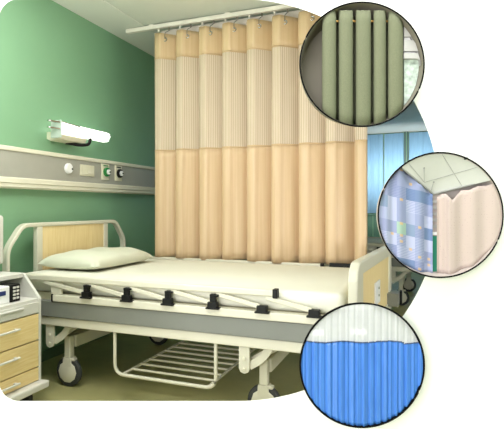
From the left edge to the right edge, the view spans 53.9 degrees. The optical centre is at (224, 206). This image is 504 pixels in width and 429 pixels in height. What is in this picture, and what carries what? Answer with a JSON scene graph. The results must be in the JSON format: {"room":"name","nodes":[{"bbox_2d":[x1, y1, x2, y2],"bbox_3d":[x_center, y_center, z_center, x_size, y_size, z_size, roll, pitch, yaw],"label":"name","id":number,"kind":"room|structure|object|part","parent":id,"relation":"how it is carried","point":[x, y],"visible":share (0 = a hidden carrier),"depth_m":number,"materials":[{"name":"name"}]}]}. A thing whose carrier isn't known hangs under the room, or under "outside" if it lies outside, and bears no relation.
{"room":"hospital room","nodes":[
{"label":"hospital room","id":0,"kind":"room"},
{"bbox_2d":[0,0,246,351],"bbox_3d":[-0.785,-0.199,4.633,0.100,2.498,12.600,0,0,22],"label":"wall","id":1,"kind":"structure","parent":0,"point":[56,63],"depth_m":3.62,"materials":[{"name":"green paint"}]},
{"bbox_2d":[41,332,112,361],"bbox_3d":[-0.096,1.015,6.187,0.012,0.070,9.000,0,0,22],"label":"baseboard","id":2,"kind":"structure","parent":1,"relation":"attached to","point":[47,354],"depth_m":3.47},
{"bbox_2d":[0,145,154,194],"bbox_3d":[-0.356,-0.244,5.430,0.097,0.259,7.200,0,0,22],"label":"wall panel","id":3,"kind":"object","parent":1,"relation":"attached to","point":[20,168],"visible":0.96,"depth_m":3.53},
{"bbox_3d":[-0.372,-0.360,5.436,0.062,0.028,7.200,0,0,22],"label":"trim","id":4,"kind":"part","parent":3,"relation":"part of","materials":[{"name":"beige plastic"}]},
{"bbox_3d":[-1.038,-0.274,3.729,0.009,0.084,0.165,0,0,22],"label":"socket plate","id":5,"kind":"part","parent":3,"relation":"part of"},
{"bbox_2d":[82,166,93,174],"bbox_3d":[-1.031,-0.274,3.726,0.005,0.064,0.145,0,0,22],"label":"socket","id":6,"kind":"object","parent":3,"relation":"attached to","point":[86,170],"depth_m":3.72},
{"bbox_2d":[101,164,110,179],"bbox_3d":[-0.935,-0.279,3.933,0.047,0.127,0.096,0,0,22],"label":"outlet plate","id":7,"kind":"object","parent":3,"relation":"attached to","point":[105,168],"depth_m":3.92,"materials":[{"name":"beige plastic"}]},
{"bbox_2d":[115,165,123,180],"bbox_3d":[-0.868,-0.279,4.099,0.047,0.127,0.096,0,0,22],"label":"outlet plate","id":8,"kind":"object","parent":3,"relation":"attached to","point":[119,173],"depth_m":4.09,"materials":[{"name":"beige plastic"}]},
{"bbox_2d":[47,119,111,146],"bbox_3d":[-1.073,-0.513,3.602,0.140,0.152,0.716,0,0,22],"label":"wall lamp","id":9,"kind":"object","parent":1,"relation":"attached to","point":[67,133],"visible":1,"depth_m":3.50,"materials":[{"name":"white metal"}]},
{"bbox_3d":[-1.144,-0.529,3.358,0.090,0.120,0.007,0,0,22],"label":"plate","id":10,"kind":"part","parent":9,"relation":"part of","materials":[{"name":"white plastic"}]},
{"bbox_3d":[-1.058,-0.473,3.598,0.205,0.071,0.046,0,0,-41],"label":"support arm","id":11,"kind":"part","parent":9,"relation":"part of","materials":[{"name":"black plastic"}]},
{"bbox_2d":[62,123,109,138],"bbox_3d":[-1.014,-0.552,3.668,0.060,0.060,0.550,0,0,22],"label":"diffuser","id":12,"kind":"object","parent":9,"relation":"attached to","point":[69,129],"depth_m":3.57,"materials":[{"name":"white plastic"}]},
{"bbox_2d":[19,272,424,400],"bbox_3d":[1.579,1.100,3.676,5.200,0.100,12.600,0,0,22],"label":"floor","id":13,"kind":"structure","parent":0,"point":[99,381],"depth_m":3.10,"materials":[{"name":"green plastic"}]},
{"bbox_2d":[0,271,48,400],"bbox_3d":[-1.252,0.704,2.525,0.475,0.692,0.482,0,0,22],"label":"base cabinet","id":14,"kind":"object","parent":13,"relation":"on","point":[20,321],"visible":0.92,"depth_m":2.54,"materials":[{"name":"grey laminate"}]},
{"bbox_2d":[0,215,2,263],"bbox_3d":[-1.308,0.202,2.567,0.140,0.313,0.378,0,0,22],"label":"monitor","id":15,"kind":"object","parent":14,"relation":"on","point":[1,217],"visible":1,"depth_m":2.71,"materials":[{"name":"white plastic"}]},
{"bbox_2d":[0,283,19,303],"bbox_3d":[-1.189,0.443,2.482,0.165,0.090,0.270,0,0,22],"label":"telephone","id":16,"kind":"object","parent":14,"relation":"on","point":[9,292],"visible":1,"depth_m":2.52,"materials":[{"name":"white plastic"}]},
{"bbox_3d":[-1.077,0.759,2.415,0.026,0.013,0.190,0,0,22],"label":"handle","id":17,"kind":"part","parent":14,"relation":"part of","materials":[{"name":"silver metal"}]},
{"bbox_3d":[-1.077,0.617,2.415,0.026,0.013,0.190,0,0,22],"label":"handle","id":18,"kind":"part","parent":14,"relation":"part of","materials":[{"name":"silver metal"}]},
{"bbox_3d":[-1.077,0.889,2.415,0.026,0.013,0.190,0,0,22],"label":"handle","id":19,"kind":"part","parent":14,"relation":"part of","materials":[{"name":"silver metal"}]},
{"bbox_3d":[-1.323,0.370,2.553,0.322,0.024,0.424,0,0,22],"label":"panel","id":20,"kind":"part","parent":14,"relation":"part of","materials":[{"name":"grey laminate"}]},
{"bbox_3d":[-1.081,0.522,2.422,0.011,0.010,0.260,0,0,22],"label":"handle","id":21,"kind":"part","parent":14,"relation":"part of","materials":[{"name":"silver metal"}]},
{"bbox_2d":[0,297,37,309],"bbox_3d":[-1.270,0.496,2.531,0.407,0.017,0.424,0,0,22],"label":"niche shelf","id":22,"kind":"object","parent":14,"relation":"attached to","point":[24,302],"depth_m":2.55,"materials":[{"name":"grey laminate"}]},
{"bbox_3d":[-1.085,0.890,2.455,0.021,0.068,0.421,0,0,22],"label":"drawer","id":23,"kind":"part","parent":14,"relation":"part of","materials":[{"name":"brown wood"}]},
{"bbox_3d":[-1.085,0.782,2.455,0.021,0.136,0.421,0,0,22],"label":"drawer","id":24,"kind":"part","parent":14,"relation":"part of","materials":[{"name":"brown wood"}]},
{"bbox_3d":[-1.085,0.639,2.455,0.021,0.136,0.421,0,0,22],"label":"drawer","id":25,"kind":"part","parent":14,"relation":"part of","materials":[{"name":"brown wood"}]},
{"bbox_3d":[-1.085,0.534,2.455,0.021,0.058,0.421,0,0,22],"label":"drawer","id":26,"kind":"part","parent":14,"relation":"part of","materials":[{"name":"grey laminate"}]},
{"bbox_2d":[2,220,401,400],"bbox_3d":[-0.081,0.575,3.085,2.186,0.950,1.258,0,0,22],"label":"hospital bed","id":27,"kind":"object","parent":13,"relation":"on","point":[277,333],"visible":0.64,"depth_m":2.62,"materials":[{"name":"beige metal"}]},
{"bbox_3d":[-1.008,0.730,2.857,0.054,0.160,0.014,0,0,22],"label":"hinge plate","id":28,"kind":"part","parent":27,"relation":"part of","materials":[{"name":"beige metal"}]},
{"bbox_3d":[-0.952,0.457,2.801,0.075,0.074,0.016,0,0,22],"label":"post","id":29,"kind":"part","parent":27,"relation":"part of","materials":[{"name":"beige metal"}]},
{"bbox_3d":[-0.930,0.723,2.840,0.137,0.138,0.010,0,0,22],"label":"lift arm","id":30,"kind":"part","parent":27,"relation":"part of","materials":[{"name":"beige metal"}]},
{"bbox_3d":[-1.064,0.395,3.489,0.045,0.590,1.246,0,0,22],"label":"headboard","id":31,"kind":"part","parent":27,"relation":"part of","materials":[{"name":"beige metal"}]},
{"bbox_3d":[-0.913,0.815,2.903,0.042,0.126,0.042,0,0,22],"label":"leg","id":32,"kind":"part","parent":27,"relation":"part of","materials":[{"name":"beige metal"}]},
{"bbox_3d":[-1.063,0.287,3.491,0.024,0.325,0.655,0,0,22],"label":"panel","id":33,"kind":"part","parent":27,"relation":"part of","materials":[{"name":"brown wood"}]},
{"bbox_3d":[-0.505,0.403,2.618,1.610,0.034,0.036,0,0,22],"label":"rail","id":34,"kind":"part","parent":27,"relation":"part of","materials":[{"name":"beige metal"}]},
{"bbox_3d":[-0.174,0.581,3.091,1.990,0.088,1.120,0,0,22],"label":"bed frame","id":35,"kind":"part","parent":27,"relation":"part of","materials":[{"name":"grey paint"}]},
{"bbox_2d":[113,332,256,388],"bbox_3d":[-0.146,0.793,3.023,0.615,0.247,0.964,0,0,22],"label":"storage basket","id":36,"kind":"object","parent":27,"relation":"on","point":[217,376],"depth_m":2.69,"materials":[{"name":"beige metal"}]},
{"bbox_2d":[29,259,349,313],"bbox_3d":[-0.152,0.446,3.077,1.910,0.103,1.046,0,0,22],"label":"mattress","id":37,"kind":"object","parent":27,"relation":"on","point":[325,289],"visible":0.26,"depth_m":2.77,"materials":[{"name":"beige fabric"}]},
{"bbox_2d":[38,247,152,269],"bbox_3d":[-0.845,0.335,3.325,0.440,0.114,0.670,0,0,22],"label":"pillow","id":38,"kind":"object","parent":37,"relation":"on","point":[97,257],"visible":1,"depth_m":3.08,"materials":[{"name":"beige fabric"}]},
{"bbox_3d":[-0.082,0.403,3.664,1.610,0.034,0.036,0,0,22],"label":"rail","id":39,"kind":"part","parent":27,"relation":"part of","materials":[{"name":"beige metal"}]},
{"bbox_3d":[0.095,0.730,2.411,0.054,0.160,0.014,0,0,22],"label":"hinge plate","id":40,"kind":"part","parent":27,"relation":"part of","materials":[{"name":"beige metal"}]},
{"bbox_3d":[0.173,0.723,2.394,0.137,0.138,0.010,0,0,22],"label":"lift arm","id":41,"kind":"part","parent":27,"relation":"part of","materials":[{"name":"beige metal"}]},
{"bbox_3d":[0.203,0.713,2.421,0.168,0.124,0.010,0,0,22],"label":"lift arm","id":42,"kind":"part","parent":27,"relation":"part of","materials":[{"name":"beige metal"}]},
{"bbox_3d":[0.195,0.815,2.455,0.042,0.126,0.042,0,0,22],"label":"leg","id":43,"kind":"part","parent":27,"relation":"part of","materials":[{"name":"beige metal"}]},
{"bbox_3d":[0.822,0.460,2.734,0.044,0.420,1.179,0,0,26],"label":"footboard","id":44,"kind":"part","parent":27,"relation":"part of","materials":[{"name":"beige metal"}]},
{"bbox_3d":[0.833,0.462,2.754,0.026,0.297,0.933,0,0,26],"label":"panel","id":45,"kind":"part","parent":27,"relation":"part of","materials":[{"name":"brown wood"}]},
{"bbox_2d":[297,237,415,305],"bbox_3d":[1.602,0.575,5.910,2.186,0.950,1.258,0,0,22],"label":"hospital bed","id":46,"kind":"object","parent":13,"relation":"on","point":[408,284],"visible":0.15,"depth_m":5.25,"materials":[{"name":"beige metal"}]},
{"bbox_2d":[367,238,382,252],"bbox_3d":[1.530,0.446,5.902,1.910,0.103,1.046,0,0,22],"label":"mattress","id":47,"kind":"object","parent":46,"relation":"on","point":[369,240],"visible":0.02,"depth_m":5.65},
{"bbox_3d":[1.177,0.403,5.444,1.610,0.034,0.036,0,0,22],"label":"rail","id":48,"kind":"part","parent":46,"relation":"part of","materials":[{"name":"beige metal"}]},
{"bbox_3d":[1.777,0.730,5.237,0.054,0.160,0.014,0,0,22],"label":"hinge plate","id":49,"kind":"part","parent":46,"relation":"part of","materials":[{"name":"beige metal"}]},
{"bbox_3d":[1.509,0.581,5.916,1.990,0.088,1.120,0,0,22],"label":"bed frame","id":50,"kind":"part","parent":46,"relation":"part of","materials":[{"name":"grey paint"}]},
{"bbox_3d":[1.877,0.815,5.280,0.042,0.126,0.042,0,0,22],"label":"leg","id":51,"kind":"part","parent":46,"relation":"part of","materials":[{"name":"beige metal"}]},
{"bbox_3d":[1.856,0.723,5.219,0.137,0.138,0.010,0,0,22],"label":"lift arm","id":52,"kind":"part","parent":46,"relation":"part of","materials":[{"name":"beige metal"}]},
{"bbox_2d":[0,0,503,428],"bbox_3d":[0.770,-0.199,1.725,5.340,2.498,0.052,0,0,0],"label":"background","id":53,"kind":"structure","parent":0,"point":[458,321],"depth_m":1.70,"materials":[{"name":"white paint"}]},
{"bbox_2d":[299,1,424,126],"bbox_3d":[0.445,-0.464,1.652,0.409,0.409,0.093,0,0,0],"label":"display box","id":54,"kind":"object","parent":53,"relation":"attached to","point":[311,49],"visible":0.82,"depth_m":1.64,"materials":[{"name":"green fabric"}]},
{"bbox_3d":[0.445,-0.464,1.696,0.362,0.362,0.003,0,0,0],"label":"panel","id":55,"kind":"part","parent":54,"relation":"part of","materials":[{"name":"green fabric"}]},
{"bbox_2d":[403,27,420,104],"bbox_3d":[0.614,-0.465,1.634,0.054,0.257,0.026,0,0,0],"label":"window","id":56,"kind":"structure","parent":54,"relation":"in","point":[411,58],"depth_m":1.63,"materials":[{"name":"white glass"}]},
{"bbox_2d":[403,27,418,63],"bbox_3d":[0.615,-0.528,1.634,0.050,0.130,0.010,0,0,0],"label":"roman shade","id":57,"kind":"object","parent":56,"relation":"attached to","point":[410,56],"depth_m":1.63,"materials":[{"name":"white fabric"}]},
{"bbox_3d":[0.615,-0.414,1.636,0.048,0.156,0.006,0,0,0],"label":"pane","id":58,"kind":"part","parent":56,"relation":"part of","materials":[{"name":"glass"}]},
{"bbox_2d":[299,302,424,427],"bbox_3d":[0.456,0.525,1.669,0.418,0.418,0.058,0,0,0],"label":"display box","id":59,"kind":"object","parent":53,"relation":"attached to","point":[339,307],"visible":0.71,"depth_m":1.64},
{"bbox_3d":[0.456,0.525,1.696,0.371,0.371,0.003,0,0,0],"label":"panel","id":60,"kind":"part","parent":59,"relation":"part of","materials":[{"name":"white fabric"}]},
{"bbox_2d":[301,304,422,425],"bbox_3d":[0.456,0.525,1.647,0.405,0.405,0.013,0,0,0],"label":"curtain","id":61,"kind":"object","parent":59,"relation":"in","point":[362,382],"visible":1,"depth_m":1.65,"materials":[{"name":"blue fabric"}]},
{"bbox_2d":[376,152,503,277],"bbox_3d":[0.716,0.026,1.669,0.420,0.420,0.058,0,0,0],"label":"display box","id":62,"kind":"object","parent":53,"relation":"attached to","point":[448,170],"visible":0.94,"depth_m":1.66,"materials":[{"name":"tile"}]},
{"bbox_2d":[433,236,436,271],"bbox_3d":[0.718,0.160,1.691,0.031,0.121,0.004,0,0,0],"label":"curtain","id":63,"kind":"object","parent":62,"relation":"in","point":[434,237],"visible":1,"depth_m":1.69,"materials":[{"name":"fabric"}]},
{"bbox_2d":[433,200,436,234],"bbox_3d":[0.718,0.036,1.690,0.032,0.119,0.005,0,0,0],"label":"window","id":64,"kind":"structure","parent":62,"relation":"attached to","point":[434,201],"depth_m":1.69,"materials":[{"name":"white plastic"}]},
{"bbox_2d":[401,168,490,194],"bbox_3d":[0.740,-0.087,1.667,0.304,0.090,0.040,0,0,0],"label":"track","id":65,"kind":"object","parent":62,"relation":"attached to","point":[408,173],"visible":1,"depth_m":1.67,"materials":[{"name":"white metal"}]},
{"bbox_2d":[379,168,432,272],"bbox_3d":[0.608,0.047,1.664,0.193,0.355,0.014,0,0,-10],"label":"plaid curtain","id":66,"kind":"object","parent":65,"relation":"hanging from","point":[406,207],"visible":1,"depth_m":1.67,"materials":[{"name":"fabric"}]},
{"bbox_2d":[437,184,500,273],"bbox_3d":[0.818,0.074,1.657,0.204,0.304,0.018,0,0,9],"label":"curtain","id":67,"kind":"object","parent":65,"relation":"hanging from","point":[468,225],"visible":1,"depth_m":1.66,"materials":[{"name":"fabric"}]},
{"bbox_3d":[0.736,-0.112,1.668,0.296,0.131,0.045,0,0,0],"label":"ceiling panel","id":68,"kind":"part","parent":62,"relation":"part of","materials":[{"name":"tile"}]},
{"bbox_3d":[0.716,0.026,1.696,0.385,0.386,0.003,0,0,0],"label":"panel","id":69,"kind":"part","parent":62,"relation":"part of","materials":[{"name":"fabric"}]},
{"bbox_2d":[104,0,427,133],"bbox_3d":[1.579,-1.498,3.676,5.200,0.100,12.600,0,0,22],"label":"ceiling","id":70,"kind":"structure","parent":0,"point":[145,12],"depth_m":3.69,"materials":[{"name":"paint"}]},
{"bbox_2d":[126,4,305,34],"bbox_3d":[0.267,-1.385,3.607,2.280,0.126,0.074,0,0,22],"label":"rail","id":71,"kind":"object","parent":70,"relation":"attached to","point":[227,15],"visible":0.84,"depth_m":3.71,"materials":[{"name":"white metal"}]},
{"bbox_2d":[154,9,366,263],"bbox_3d":[0.200,-0.505,3.575,1.610,1.803,0.113,0,0,22],"label":"curtain","id":72,"kind":"object","parent":71,"relation":"hanging from","point":[247,167],"visible":0.91,"depth_m":3.55,"materials":[{"name":"beige fabric"}]},
{"bbox_2d":[367,134,382,212],"bbox_3d":[2.353,-0.652,9.970,1.596,1.545,0.019,0,0,22],"label":"blind","id":73,"kind":"object","parent":70,"relation":"hanging from","point":[374,142],"visible":0.16,"depth_m":9.73,"materials":[{"name":"blue fabric"}]},
{"bbox_2d":[384,133,403,184],"bbox_3d":[3.275,-0.652,9.597,0.356,1.545,0.019,0,0,22],"label":"blind","id":74,"kind":"object","parent":70,"relation":"hanging from","point":[393,143],"visible":0.53,"depth_m":9.61,"materials":[{"name":"blue fabric"}]},
{"bbox_2d":[409,132,433,159],"bbox_3d":[4.816,-0.652,8.974,2.770,1.545,0.020,0,0,22],"label":"blind","id":75,"kind":"object","parent":70,"relation":"hanging from","point":[420,143],"visible":0.04,"depth_m":9.42,"materials":[{"name":"blue fabric"}]},
{"bbox_2d":[367,131,427,236],"bbox_3d":[3.922,-0.199,9.470,5.200,2.498,0.100,0,0,22],"label":"wall","id":76,"kind":"structure","parent":0,"point":[420,131],"depth_m":9.74,"materials":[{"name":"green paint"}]},
{"bbox_2d":[367,216,380,236],"bbox_3d":[3.876,0.610,9.424,4.908,0.880,0.020,0,0,22],"label":"wall","id":77,"kind":"structure","parent":76,"relation":"attached to","point":[372,228],"depth_m":9.80,"materials":[{"name":"green paint"}]},
{"bbox_2d":[404,132,405,162],"bbox_3d":[3.461,-0.657,9.517,0.024,1.574,0.040,0,0,22],"label":"window post","id":78,"kind":"object","parent":76,"relation":"attached to","point":[404,132],"visible":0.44,"depth_m":9.50,"materials":[{"name":"green metal"}]},
{"bbox_2d":[407,132,408,160],"bbox_3d":[3.508,-0.657,9.498,0.024,1.574,0.040,0,0,22],"label":"window post","id":79,"kind":"object","parent":76,"relation":"attached to","point":[407,132],"visible":0.44,"depth_m":9.49,"materials":[{"name":"green metal"}]},
{"label":"curtain rod","id":80,"kind":"object","parent":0,"visible":0},
{"bbox_2d":[322,10,402,124],"bbox_3d":[0.455,-0.459,1.651,0.272,0.387,0.081,0,0,0],"label":"curtain","id":81,"kind":"object","parent":80,"relation":"hanging from","point":[362,59],"visible":0.95,"depth_m":1.61,"materials":[{"name":"green fabric"}]}
]}

